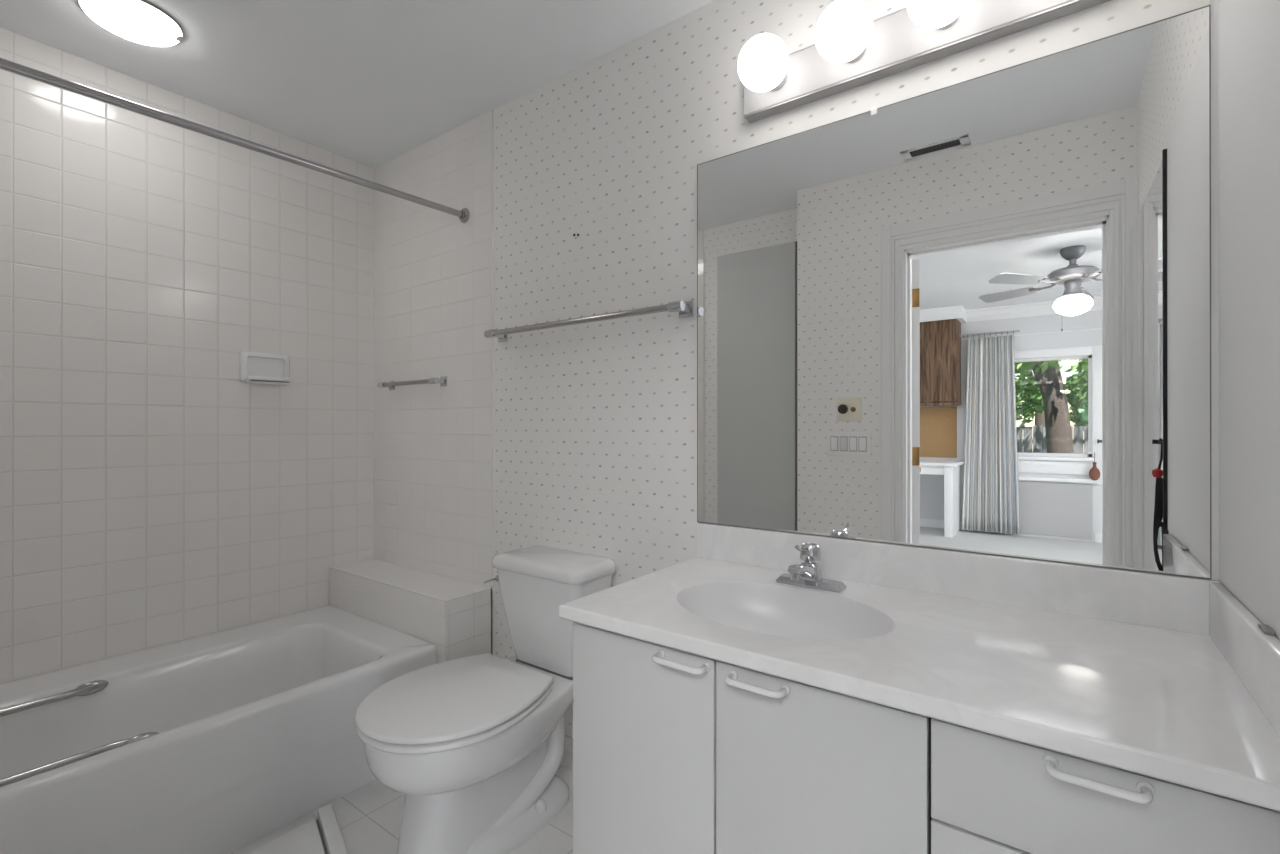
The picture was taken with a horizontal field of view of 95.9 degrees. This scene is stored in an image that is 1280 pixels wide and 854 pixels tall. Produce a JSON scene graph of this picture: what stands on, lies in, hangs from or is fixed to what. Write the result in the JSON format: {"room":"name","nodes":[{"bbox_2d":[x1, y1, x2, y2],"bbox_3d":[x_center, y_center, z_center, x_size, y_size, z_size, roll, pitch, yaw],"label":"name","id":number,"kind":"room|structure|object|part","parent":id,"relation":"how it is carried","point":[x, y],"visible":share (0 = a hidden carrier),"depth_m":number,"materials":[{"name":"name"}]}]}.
{"room":"bathroom","nodes":[
{"label":"bathroom","id":0,"kind":"room"},
{"bbox_2d":[0,27,373,684],"bbox_3d":[-1.819,-0.028,2.125,0.100,2.439,1.900,0,0,36],"label":"wall","id":1,"kind":"structure","parent":0,"point":[152,495],"depth_m":2.12,"materials":[{"name":"tile"}]},
{"bbox_2d":[239,351,290,384],"bbox_3d":[-1.537,-0.244,2.380,0.052,0.128,0.182,0,0,36],"label":"soap dish","id":2,"kind":"object","parent":1,"relation":"attached to","point":[254,367],"visible":1,"depth_m":2.38,"materials":[{"name":"white ceramic"}]},
{"bbox_2d":[0,0,713,167],"bbox_3d":[-0.607,-1.278,1.238,3.107,0.060,1.900,0,0,36],"label":"ceiling","id":3,"kind":"structure","parent":0,"point":[370,83],"depth_m":1.92,"materials":[{"name":"paint"}]},
{"bbox_2d":[76,0,184,46],"bbox_3d":[-1.546,-1.228,1.758,0.248,0.038,0.248,0,0,36],"label":"recessed light","id":4,"kind":"object","parent":3,"relation":"in","point":[139,21],"visible":1,"depth_m":1.73,"materials":[{"name":"white glass"}]},
{"bbox_2d":[231,764,572,853],"bbox_3d":[-0.542,1.216,1.322,3.107,0.050,1.680,0,0,36],"label":"floor","id":5,"kind":"structure","parent":0,"point":[369,817],"depth_m":1.73,"materials":[{"name":"tile"}]},
{"bbox_2d":[0,605,435,853],"bbox_3d":[-1.512,0.995,1.769,0.812,0.392,1.478,0,0,36],"label":"bathtub","id":6,"kind":"object","parent":5,"relation":"on","point":[218,742],"visible":0.96,"depth_m":1.73,"materials":[{"name":"white ceramic"}]},
{"bbox_2d":[247,804,347,853],"bbox_3d":[-0.947,1.171,1.520,0.310,0.039,0.400,0,0,36],"label":"bathroom scale","id":7,"kind":"object","parent":5,"relation":"on","point":[322,835],"visible":1,"depth_m":1.62,"materials":[{"name":"white plastic"}]},
{"bbox_2d":[354,546,615,853],"bbox_3d":[-0.458,0.814,1.716,0.452,0.768,0.738,0,0,36],"label":"toilet","id":8,"kind":"object","parent":5,"relation":"on","point":[474,746],"visible":1,"depth_m":1.63,"materials":[{"name":"white ceramic"}]},
{"bbox_3d":[-0.531,0.780,1.617,0.444,0.017,0.483,0,0,36],"label":"seat","id":9,"kind":"part","parent":8,"relation":"part of","materials":[{"name":"white plastic"}]},
{"bbox_3d":[-0.529,0.756,1.620,0.452,0.018,0.499,0,0,36],"label":"lid","id":10,"kind":"part","parent":8,"relation":"part of","materials":[{"name":"white plastic"}]},
{"bbox_3d":[-0.487,0.879,1.676,0.412,0.175,0.609,0,0,36],"label":"bowl","id":11,"kind":"part","parent":8,"relation":"part of","materials":[{"name":"white ceramic"}]},
{"bbox_3d":[-0.501,0.517,1.958,0.064,0.021,0.019,0,0,-43],"label":"flush lever","id":12,"kind":"part","parent":8,"relation":"part of","materials":[{"name":"silver metal"}]},
{"bbox_3d":[-0.290,0.454,1.918,0.408,0.048,0.215,0,0,36],"label":"tank lid","id":13,"kind":"part","parent":8,"relation":"part of","materials":[{"name":"white ceramic"}]},
{"bbox_3d":[-0.287,0.631,1.921,0.380,0.314,0.195,0,0,36],"label":"tank","id":14,"kind":"part","parent":8,"relation":"part of","materials":[{"name":"white ceramic"}]},
{"bbox_2d":[573,622,1279,853],"bbox_3d":[0.446,0.804,1.136,1.086,0.772,0.590,0,0,36],"label":"vanity cabinet","id":15,"kind":"object","parent":5,"relation":"on","point":[675,751],"visible":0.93,"depth_m":0.94,"materials":[{"name":"laminate"}]},
{"bbox_3d":[-0.001,0.759,1.153,0.346,0.673,0.018,0,0,36],"label":"door","id":16,"kind":"part","parent":15,"relation":"part of","materials":[{"name":"laminate"}]},
{"bbox_3d":[0.071,0.437,1.067,0.118,0.017,0.035,0,0,36],"label":"handle","id":17,"kind":"part","parent":15,"relation":"part of","materials":[{"name":"white plastic"}]},
{"bbox_3d":[0.194,0.438,0.978,0.114,0.017,0.035,0,0,36],"label":"handle","id":18,"kind":"part","parent":15,"relation":"part of","materials":[{"name":"white plastic"}]},
{"bbox_3d":[0.282,0.759,0.946,0.346,0.673,0.018,0,0,36],"label":"door","id":19,"kind":"part","parent":15,"relation":"part of","materials":[{"name":"laminate"}]},
{"bbox_2d":[559,523,1279,810],"bbox_3d":[0.447,0.400,1.151,1.108,0.236,0.588,0,0,36],"label":"countertop","id":20,"kind":"structure","parent":15,"relation":"on","point":[1169,678],"depth_m":1.02,"materials":[{"name":"white stone"}]},
{"bbox_2d":[677,583,894,639],"bbox_3d":[0.293,0.449,1.227,0.461,0.133,0.337,0,0,36],"label":"basin","id":21,"kind":"object","parent":20,"relation":"in","point":[777,611],"depth_m":1.35,"materials":[{"name":"white ceramic"}]},
{"bbox_2d":[776,543,846,592],"bbox_3d":[0.387,0.327,1.361,0.160,0.110,0.142,0,0,36],"label":"faucet","id":22,"kind":"object","parent":20,"relation":"on","point":[808,574],"visible":1,"depth_m":1.37,"materials":[{"name":"silver metal"}]},
{"bbox_3d":[0.381,0.342,1.353,0.038,0.053,0.124,0,0,36],"label":"spout","id":23,"kind":"part","parent":22,"relation":"part of","materials":[{"name":"silver metal"}]},
{"bbox_3d":[0.380,0.284,1.351,0.009,0.025,0.071,0,0,36],"label":"lever","id":24,"kind":"part","parent":22,"relation":"part of","materials":[{"name":"silver metal"}]},
{"bbox_3d":[0.411,0.305,1.395,0.049,0.043,0.049,0,0,36],"label":"knob","id":25,"kind":"part","parent":22,"relation":"part of","materials":[{"name":"silver metal"}]},
{"bbox_3d":[0.412,0.374,1.395,0.160,0.016,0.052,0,0,36],"label":"plate","id":26,"kind":"part","parent":22,"relation":"part of","materials":[{"name":"silver metal"}]},
{"bbox_3d":[0.581,0.697,0.727,0.385,0.256,0.018,0,0,36],"label":"drawer","id":27,"kind":"part","parent":15,"relation":"part of","materials":[{"name":"laminate"}]},
{"bbox_3d":[0.561,0.435,0.708,0.110,0.017,0.035,0,0,36],"label":"handle","id":28,"kind":"part","parent":15,"relation":"part of","materials":[{"name":"white plastic"}]},
{"bbox_3d":[0.581,0.493,0.727,0.385,0.142,0.018,0,0,36],"label":"drawer","id":29,"kind":"part","parent":15,"relation":"part of","materials":[{"name":"laminate"}]},
{"bbox_2d":[374,0,1220,737],"bbox_3d":[-0.036,-0.028,1.929,3.007,2.439,0.106,0,0,36],"label":"wall","id":30,"kind":"structure","parent":0,"point":[595,423],"depth_m":2.02,"materials":[{"name":"paper"}]},
{"bbox_2d":[0,58,469,222],"bbox_3d":[-1.252,-0.867,1.710,0.060,0.060,1.692,0,0,39],"label":"curtain rod","id":31,"kind":"object","parent":30,"relation":"attached to","point":[6,65],"visible":1,"depth_m":1.68,"materials":[{"name":"silver metal"}]},
{"bbox_2d":[329,558,491,663],"bbox_3d":[-0.992,0.912,2.438,0.862,0.562,0.214,0,0,36],"label":"ledge","id":32,"kind":"object","parent":30,"relation":"attached to","point":[453,615],"depth_m":2.26,"materials":[{"name":"tile"}]},
{"bbox_2d":[377,376,446,389],"bbox_3d":[-1.007,-0.192,2.536,0.441,0.042,0.064,0,0,36],"label":"towel bar","id":33,"kind":"object","parent":30,"relation":"attached to","point":[442,381],"visible":1,"depth_m":2.48,"materials":[{"name":"silver metal"}]},
{"bbox_3d":[-1.167,-0.192,2.653,0.044,0.042,0.064,0,0,36],"label":"post","id":34,"kind":"part","parent":33,"relation":"part of","materials":[{"name":"silver metal"}]},
{"bbox_3d":[-0.847,-0.193,2.418,0.044,0.042,0.064,0,0,36],"label":"post","id":35,"kind":"part","parent":33,"relation":"part of","materials":[{"name":"silver metal"}]},
{"bbox_2d":[491,109,493,587],"bbox_3d":[-0.580,-0.308,2.266,0.007,1.877,0.006,0,0,36],"label":"trim","id":36,"kind":"structure","parent":30,"relation":"attached to","point":[492,110],"depth_m":2.26,"materials":[{"name":"white ceramic"}]},
{"bbox_2d":[561,735,572,769],"bbox_3d":[-0.199,1.138,1.983,0.955,0.108,0.009,0,0,36],"label":"baseboard","id":37,"kind":"structure","parent":30,"relation":"attached to","point":[567,761],"depth_m":2.02,"materials":[{"name":"wood"}]},
{"bbox_2d":[484,300,692,341],"bbox_3d":[-0.216,-0.353,1.956,0.878,0.048,0.076,0,0,36],"label":"towel bar","id":38,"kind":"object","parent":30,"relation":"attached to","point":[685,309],"visible":1,"depth_m":1.85,"materials":[{"name":"silver metal"}]},
{"bbox_3d":[-0.551,-0.353,2.201,0.048,0.048,0.076,0,0,36],"label":"post","id":39,"kind":"part","parent":38,"relation":"part of","materials":[{"name":"silver metal"}]},
{"bbox_3d":[0.119,-0.354,1.710,0.048,0.048,0.076,0,0,36],"label":"post","id":40,"kind":"part","parent":38,"relation":"part of","materials":[{"name":"silver metal"}]},
{"bbox_2d":[738,0,1110,122],"bbox_3d":[0.573,-0.920,1.310,0.794,0.132,0.188,0,0,36],"label":"vanity light","id":41,"kind":"object","parent":30,"relation":"attached to","point":[851,50],"visible":1,"depth_m":1.34,"materials":[{"name":"white metal"}]},
{"bbox_3d":[0.312,-0.922,1.464,0.127,0.127,0.127,0,0,36],"label":"globe bulb","id":42,"kind":"part","parent":41,"relation":"part of","materials":[{"name":"white glass"}]},
{"bbox_2d":[770,74,786,90],"bbox_3d":[0.355,-0.922,1.523,0.056,0.056,0.028,0,0,36],"label":"socket","id":43,"kind":"object","parent":41,"relation":"attached to","point":[782,86],"depth_m":1.52,"materials":[{"name":"white metal"}]},
{"bbox_3d":[0.474,-0.922,1.345,0.127,0.127,0.127,0,0,36],"label":"globe bulb","id":44,"kind":"part","parent":41,"relation":"part of","materials":[{"name":"white glass"}]},
{"bbox_2d":[847,47,865,62],"bbox_3d":[0.518,-0.922,1.404,0.056,0.056,0.028,0,0,36],"label":"socket","id":45,"kind":"object","parent":41,"relation":"attached to","point":[861,58],"depth_m":1.40,"materials":[{"name":"white metal"}]},
{"bbox_3d":[0.636,-0.922,1.226,0.127,0.127,0.127,0,0,36],"label":"globe bulb","id":46,"kind":"part","parent":41,"relation":"part of","materials":[{"name":"white glass"}]},
{"bbox_2d":[937,16,958,29],"bbox_3d":[0.680,-0.922,1.286,0.056,0.056,0.028,0,0,36],"label":"socket","id":47,"kind":"object","parent":41,"relation":"attached to","point":[954,25],"depth_m":1.29,"materials":[{"name":"white metal"}]},
{"bbox_2d":[697,4,1211,579],"bbox_3d":[0.613,-0.252,1.390,1.096,1.068,0.008,0,0,36],"label":"wall mirror","id":48,"kind":"object","parent":30,"relation":"attached to","point":[973,315],"visible":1,"depth_m":1.28,"materials":[{"name":"clear glass"}]},
{"bbox_2d":[696,523,1220,635],"bbox_3d":[0.615,0.334,1.381,1.106,0.102,0.018,0,0,36],"label":"backsplash","id":49,"kind":"structure","parent":30,"relation":"attached to","point":[1177,603],"depth_m":1.26,"materials":[{"name":"stone"}]},
{"bbox_2d":[1209,0,1219,580],"bbox_3d":[1.061,-0.483,1.065,0.014,1.531,0.004,0,0,36],"label":"trim","id":50,"kind":"structure","parent":30,"relation":"attached to","point":[1214,3],"depth_m":1.06,"materials":[{"name":"white paint"}]},
{"bbox_2d":[1221,582,1279,639],"bbox_3d":[0.675,-0.030,0.442,0.100,2.439,1.465,0,0,36],"label":"wall","id":51,"kind":"structure","parent":0,"point":[1221,582],"depth_m":0.92,"materials":[{"name":"paint"}]},
{"bbox_2d":[1218,0,1279,638],"bbox_3d":[0.868,-0.250,0.800,0.013,1.064,0.650,0,0,36],"label":"wall panel","id":52,"kind":"object","parent":51,"relation":"attached to","point":[1248,30],"visible":1,"depth_m":0.88,"materials":[{"name":"white paint"}]}
]}

